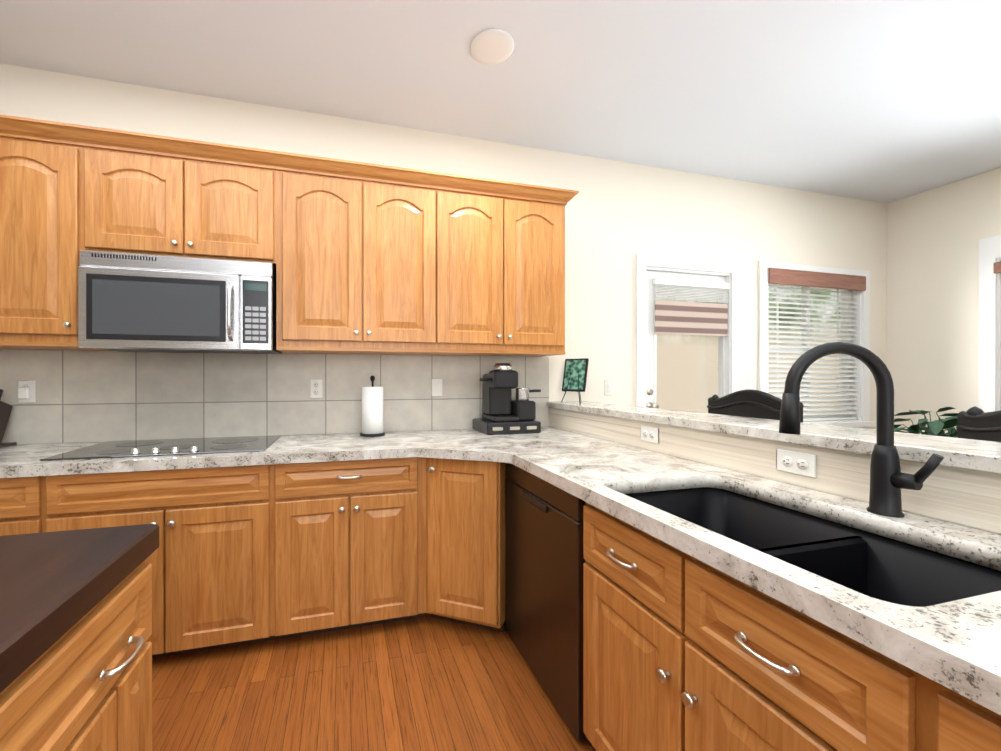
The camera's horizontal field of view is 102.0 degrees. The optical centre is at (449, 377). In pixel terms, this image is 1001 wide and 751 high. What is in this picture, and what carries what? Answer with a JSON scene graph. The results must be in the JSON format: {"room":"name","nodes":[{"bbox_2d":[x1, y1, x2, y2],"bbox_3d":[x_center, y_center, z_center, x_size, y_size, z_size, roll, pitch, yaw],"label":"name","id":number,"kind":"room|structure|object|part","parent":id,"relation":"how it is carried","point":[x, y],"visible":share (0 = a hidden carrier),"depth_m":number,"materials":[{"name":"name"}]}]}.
{"room":"kitchen","nodes":[
{"label":"kitchen","id":0,"kind":"room"},
{"bbox_2d":[152,613,595,750],"bbox_3d":[0.717,1.296,-0.316,8.901,0.060,6.486,0,0,-15],"label":"floor","id":1,"kind":"structure","parent":0,"point":[426,682],"depth_m":1.60,"materials":[{"name":"brown wood"}]},
{"bbox_2d":[0,476,43,535],"bbox_3d":[-2.025,0.827,1.845,0.620,0.868,0.608,0,0,-15],"label":"base cabinet","id":2,"kind":"object","parent":1,"relation":"on","point":[21,498],"depth_m":1.62,"materials":[{"name":"brown wood"}]},
{"bbox_2d":[0,548,157,750],"bbox_3d":[-0.918,0.831,-0.375,1.210,0.869,2.403,0,0,-15],"label":"kitchen island","id":3,"kind":"object","parent":1,"relation":"on","point":[75,635],"depth_m":0.70,"materials":[{"name":"brown wood"}]},
{"bbox_2d":[0,524,158,687],"bbox_3d":[-0.949,0.364,-0.414,1.231,0.060,2.447,0,0,-15],"label":"island countertop","id":4,"kind":"structure","parent":3,"relation":"on","point":[48,580],"depth_m":0.68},
{"bbox_2d":[44,464,275,657],"bbox_3d":[-1.308,0.827,2.033,0.862,0.868,0.608,0,0,-15],"label":"base cabinet","id":5,"kind":"object","parent":1,"relation":"on","point":[213,564],"depth_m":1.77,"materials":[{"name":"brown wood"}]},
{"bbox_2d":[276,457,423,638],"bbox_3d":[-0.541,0.827,2.234,0.725,0.868,0.608,0,0,-15],"label":"base cabinet","id":6,"kind":"object","parent":1,"relation":"on","point":[350,534],"depth_m":1.94,"materials":[{"name":"brown wood"}]},
{"bbox_2d":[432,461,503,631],"bbox_3d":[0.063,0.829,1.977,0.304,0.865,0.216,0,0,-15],"label":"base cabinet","id":7,"kind":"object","parent":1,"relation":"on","point":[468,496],"depth_m":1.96,"materials":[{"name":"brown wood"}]},
{"bbox_2d":[424,457,627,630],"bbox_3d":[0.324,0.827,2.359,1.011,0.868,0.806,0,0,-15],"label":"base cabinet","id":8,"kind":"object","parent":1,"relation":"on","point":[605,536],"depth_m":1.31,"materials":[{"name":"brown wood"}]},
{"bbox_2d":[0,426,612,477],"bbox_3d":[-1.041,0.370,1.956,3.856,0.045,0.893,0,0,-15],"label":"countertop","id":9,"kind":"structure","parent":8,"relation":"on","point":[19,460],"depth_m":1.94,"materials":[{"name":"stone"}]},
{"bbox_2d":[0,389,16,447],"bbox_3d":[-2.278,0.203,1.970,0.120,0.294,0.220,0,0,-15],"label":"knife block","id":10,"kind":"object","parent":9,"relation":"on","point":[5,410],"visible":0.97,"depth_m":2.02,"materials":[{"name":"brown wood"}]},
{"bbox_2d":[39,435,280,460],"bbox_3d":[-1.353,0.331,2.031,0.870,0.031,0.500,0,0,-15],"label":"cooktop","id":11,"kind":"object","parent":9,"relation":"in","point":[143,448],"visible":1,"depth_m":1.96,"materials":[{"name":"black glass"}]},
{"bbox_2d":[360,376,384,436],"bbox_3d":[-0.462,0.166,2.431,0.150,0.360,0.150,0,0,-15],"label":"paper towel holder","id":12,"kind":"object","parent":9,"relation":"on","point":[372,411],"visible":1,"depth_m":2.38,"materials":[{"name":"black"}]},
{"bbox_2d":[473,363,540,434],"bbox_3d":[0.386,0.126,2.617,0.435,0.440,0.304,0,0,-15],"label":"coffee maker","id":13,"kind":"object","parent":9,"relation":"on","point":[503,411],"visible":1,"depth_m":2.55,"materials":[{"name":"black plastic"}]},
{"bbox_2d":[506,463,591,745],"bbox_3d":[0.641,0.830,1.740,0.610,0.864,0.628,0,0,-15],"label":"dishwasher","id":14,"kind":"object","parent":1,"relation":"on","point":[545,560],"visible":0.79,"depth_m":1.55,"materials":[{"name":"black plastic"}]},
{"bbox_2d":[583,553,899,750],"bbox_3d":[0.859,0.963,1.036,0.648,0.599,0.826,0,0,-15],"label":"base cabinet","id":15,"kind":"object","parent":1,"relation":"on","point":[682,651],"depth_m":0.87,"materials":[{"name":"brown wood"}]},
{"bbox_2d":[707,389,803,422],"bbox_3d":[1.940,0.663,2.337,0.544,1.198,0.530,0,0,-15],"label":"dining chair","id":16,"kind":"object","parent":1,"relation":"on","point":[752,403],"visible":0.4,"depth_m":2.27,"materials":[{"name":"black wood"}]},
{"bbox_2d":[550,426,999,533],"bbox_3d":[1.228,0.739,1.238,0.150,1.049,3.434,0,0,-15],"label":"wall","id":17,"kind":"structure","parent":1,"relation":"on","point":[806,487],"depth_m":1.26,"materials":[{"name":"beige paint"}]},
{"bbox_2d":[546,401,1000,474],"bbox_3d":[1.283,0.193,1.235,0.315,0.040,3.463,0,0,-15],"label":"bar ledge","id":18,"kind":"object","parent":17,"relation":"on","point":[975,455],"visible":1,"depth_m":1.27,"materials":[{"name":"stone"}]},
{"bbox_2d":[561,358,588,402],"bbox_3d":[0.874,0.018,2.808,0.176,0.305,0.186,0,0,-15],"label":"framed picture","id":19,"kind":"object","parent":18,"relation":"on","point":[575,375],"visible":1,"depth_m":2.80,"materials":[{"name":"black"}]},
{"bbox_2d":[549,408,1000,533],"bbox_3d":[1.152,0.281,1.213,0.007,0.133,3.426,0,0,-15],"label":"wall tile","id":20,"kind":"structure","parent":17,"relation":"attached to","point":[970,498],"depth_m":1.24,"materials":[{"name":"tile"}]},
{"bbox_2d":[640,426,658,443],"bbox_3d":[0.956,0.270,1.925,0.009,0.072,0.116,0,0,-15],"label":"outlet","id":21,"kind":"object","parent":20,"relation":"attached to","point":[649,434],"visible":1,"depth_m":1.92,"materials":[{"name":"white plastic"}]},
{"bbox_2d":[776,449,816,477],"bbox_3d":[1.120,0.275,1.302,0.009,0.072,0.116,0,0,-15],"label":"outlet","id":22,"kind":"object","parent":20,"relation":"attached to","point":[802,464],"visible":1,"depth_m":1.29,"materials":[{"name":"white plastic"}]},
{"bbox_2d":[900,664,1000,750],"bbox_3d":[1.068,0.830,0.237,0.648,0.868,0.824,0,0,-15],"label":"base cabinet","id":23,"kind":"object","parent":1,"relation":"on","point":[933,717],"depth_m":0.54,"materials":[{"name":"brown wood"}]},
{"bbox_2d":[504,442,1000,714],"bbox_3d":[0.927,0.372,0.723,0.676,0.045,2.591,0,0,-15],"label":"countertop","id":24,"kind":"structure","parent":23,"relation":"on","point":[956,646],"depth_m":0.86,"materials":[{"name":"stone"}]},
{"bbox_2d":[624,487,1000,606],"bbox_3d":[0.830,0.503,1.033,0.524,0.216,0.798,0,0,-15],"label":"sink","id":25,"kind":"object","parent":24,"relation":"in","point":[879,567],"visible":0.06,"depth_m":1.01,"materials":[{"name":"black"}]},
{"bbox_2d":[779,342,943,517],"bbox_3d":[1.024,0.128,1.009,0.271,0.442,0.203,0,0,-15],"label":"faucet","id":26,"kind":"object","parent":24,"relation":"on","point":[889,480],"visible":1,"depth_m":1.03,"materials":[{"name":"black metal"}]},
{"bbox_2d":[956,406,1000,441],"bbox_3d":[2.209,0.665,1.312,0.544,1.198,0.530,0,0,-15],"label":"dining chair","id":27,"kind":"object","parent":1,"relation":"on","point":[975,423],"visible":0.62,"depth_m":1.45,"materials":[{"name":"black wood"}]},
{"bbox_3d":[2.912,0.880,2.050,1.050,0.765,2.150,0,0,-15],"label":"dining table","id":28,"kind":"object","parent":1,"relation":"on","visible":0},
{"bbox_2d":[894,407,958,437],"bbox_3d":[2.514,0.322,2.078,0.456,0.350,0.422,0,0,-15],"label":"plant","id":29,"kind":"object","parent":28,"relation":"on","point":[937,427],"visible":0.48,"depth_m":2.06,"materials":[{"name":"green plant"}]},
{"bbox_2d":[0,63,887,443],"bbox_3d":[-0.088,-0.183,2.745,8.901,2.887,0.150,0,0,-15],"label":"wall","id":30,"kind":"structure","parent":0,"point":[620,211],"depth_m":2.98,"materials":[{"name":"beige paint"}]},
{"bbox_2d":[0,114,110,350],"bbox_3d":[-1.978,-0.653,1.989,0.443,1.011,0.348,0,0,-15],"label":"upper cabinet","id":31,"kind":"object","parent":30,"relation":"attached to","point":[42,161],"depth_m":1.84,"materials":[{"name":"brown wood"}]},
{"bbox_2d":[84,126,279,265],"bbox_3d":[-1.354,-0.880,2.152,0.846,0.558,0.348,0,0,-15],"label":"upper cabinet","id":32,"kind":"object","parent":30,"relation":"attached to","point":[150,194],"depth_m":1.98,"materials":[{"name":"brown wood"}]},
{"bbox_2d":[78,250,281,353],"bbox_3d":[-1.341,-0.363,2.103,0.821,0.450,0.433,0,0,-15],"label":"microwave","id":33,"kind":"object","parent":32,"relation":"attached to","point":[130,302],"visible":1,"depth_m":1.93,"materials":[{"name":"silver metal"}]},
{"bbox_2d":[0,350,548,443],"bbox_3d":[-1.468,0.100,2.301,4.505,0.491,0.007,0,0,-15],"label":"tile backsplash","id":34,"kind":"structure","parent":30,"relation":"attached to","point":[90,396],"depth_m":2.35,"materials":[{"name":"grey tile"}]},
{"bbox_2d":[18,387,29,399],"bbox_3d":[-2.202,0.080,2.085,0.045,0.065,0.026,0,0,-15],"label":"plug-in device","id":35,"kind":"object","parent":34,"relation":"attached to","point":[23,393],"visible":1,"depth_m":2.08,"materials":[{"name":"white plastic"}]},
{"bbox_2d":[18,380,35,402],"bbox_3d":[-2.203,0.072,2.100,0.072,0.116,0.009,0,0,-15],"label":"electrical outlet","id":36,"kind":"object","parent":34,"relation":"attached to","point":[31,384],"visible":0.52,"depth_m":2.10,"materials":[{"name":"white plastic"}]},
{"bbox_2d":[310,379,322,397],"bbox_3d":[-0.812,0.066,2.465,0.072,0.116,0.009,0,0,-15],"label":"electrical outlet","id":37,"kind":"object","parent":34,"relation":"attached to","point":[316,388],"visible":1,"depth_m":2.46,"materials":[{"name":"white plastic"}]},
{"bbox_2d":[432,379,441,395],"bbox_3d":[-0.079,0.064,2.656,0.072,0.116,0.012,0,0,-15],"label":"electrical outlet","id":38,"kind":"object","parent":34,"relation":"attached to","point":[436,387],"visible":1,"depth_m":2.65,"materials":[{"name":"white plastic"}]},
{"bbox_2d":[273,152,439,354],"bbox_3d":[-0.531,-0.653,2.369,0.856,1.011,0.348,0,0,-15],"label":"upper cabinet","id":39,"kind":"object","parent":30,"relation":"attached to","point":[368,258],"depth_m":2.20,"materials":[{"name":"brown wood"}]},
{"bbox_2d":[432,174,571,356],"bbox_3d":[0.287,-0.654,2.583,0.836,1.011,0.348,0,0,-15],"label":"upper cabinet","id":40,"kind":"object","parent":30,"relation":"attached to","point":[502,244],"depth_m":2.41,"materials":[{"name":"brown wood"}]},
{"bbox_2d":[604,379,612,394],"bbox_3d":[1.190,0.070,2.997,0.072,0.116,0.012,0,0,-15],"label":"light switch","id":41,"kind":"object","parent":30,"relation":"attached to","point":[608,386],"visible":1,"depth_m":2.99,"materials":[{"name":"white plastic"}]},
{"bbox_2d":[636,254,734,406],"bbox_3d":[1.858,0.160,3.248,0.940,2.199,0.166,0,0,-15],"label":"door frame","id":42,"kind":"structure","parent":30,"relation":"attached to","point":[644,263],"depth_m":3.14,"materials":[{"name":"white wood"}]},
{"bbox_2d":[646,271,725,412],"bbox_3d":[1.897,0.208,3.204,0.797,2.080,0.121,0,0,-15],"label":"door","id":43,"kind":"structure","parent":30,"relation":"in","point":[651,368],"depth_m":3.17,"materials":[{"name":"white wood"}]},
{"bbox_2d":[653,278,728,335],"bbox_3d":[1.931,-0.556,3.203,0.712,0.432,0.032,0,0,-15],"label":"door blind","id":44,"kind":"object","parent":43,"relation":"attached to","point":[680,317],"visible":1,"depth_m":3.19,"materials":[{"name":"white"}]},
{"bbox_2d":[759,261,874,428],"bbox_3d":[3.206,-0.228,3.586,1.340,1.495,0.195,0,0,-15],"label":"window","id":45,"kind":"structure","parent":30,"relation":"in","point":[862,370],"depth_m":3.65,"materials":[{"name":"white"}]},
{"bbox_3d":[3.199,-0.238,3.613,1.096,1.241,0.040,0,0,-15],"label":"window back sash","id":46,"kind":"part","parent":45,"relation":"part of","materials":[{"name":"clear glass"}]},
{"bbox_2d":[768,268,865,420],"bbox_3d":[3.216,-0.270,3.547,1.140,1.300,0.092,0,0,-15],"label":"window blind","id":47,"kind":"object","parent":45,"relation":"attached to","point":[778,276],"visible":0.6,"depth_m":3.56,"materials":[{"name":"white plastic"}]},
{"bbox_2d":[0,0,1000,203],"bbox_3d":[0.717,-1.661,-0.321,8.901,0.080,6.486,0,0,-15],"label":"ceiling","id":48,"kind":"structure","parent":0,"point":[885,101],"depth_m":2.13,"materials":[{"name":"white paint"}]},
{"bbox_2d":[470,29,513,64],"bbox_3d":[0.210,-1.620,1.976,0.216,0.008,0.216,0,0,-15],"label":"recessed light","id":49,"kind":"object","parent":48,"relation":"in","point":[491,46],"visible":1,"depth_m":1.96,"materials":[{"name":"white"}]},
{"bbox_2d":[888,167,1000,433],"bbox_3d":[4.936,-0.179,0.801,0.171,2.887,6.150,0,0,-15],"label":"wall","id":50,"kind":"structure","parent":0,"point":[916,257],"depth_m":3.44,"materials":[{"name":"beige paint"}]},
{"bbox_2d":[978,235,1000,412],"bbox_3d":[4.465,-0.289,2.548,0.195,1.620,1.440,0,0,-15],"label":"window","id":51,"kind":"structure","parent":50,"relation":"in","point":[989,334],"depth_m":3.15,"materials":[{"name":"white"}]},
{"bbox_2d":[993,261,1000,272],"bbox_3d":[4.426,-0.265,2.538,0.092,1.292,1.240,0,0,-15],"label":"window blind","id":52,"kind":"object","parent":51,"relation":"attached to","point":[996,267],"visible":1,"depth_m":3.10,"materials":[{"name":"brown"}]},
{"label":"outside","id":53,"kind":"structure","parent":0,"visible":0},
{"bbox_2d":[657,285,840,412],"bbox_3d":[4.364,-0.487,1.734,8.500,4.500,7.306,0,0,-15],"label":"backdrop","id":54,"kind":"structure","parent":53,"point":[690,341],"depth_m":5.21,"materials":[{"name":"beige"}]}
]}

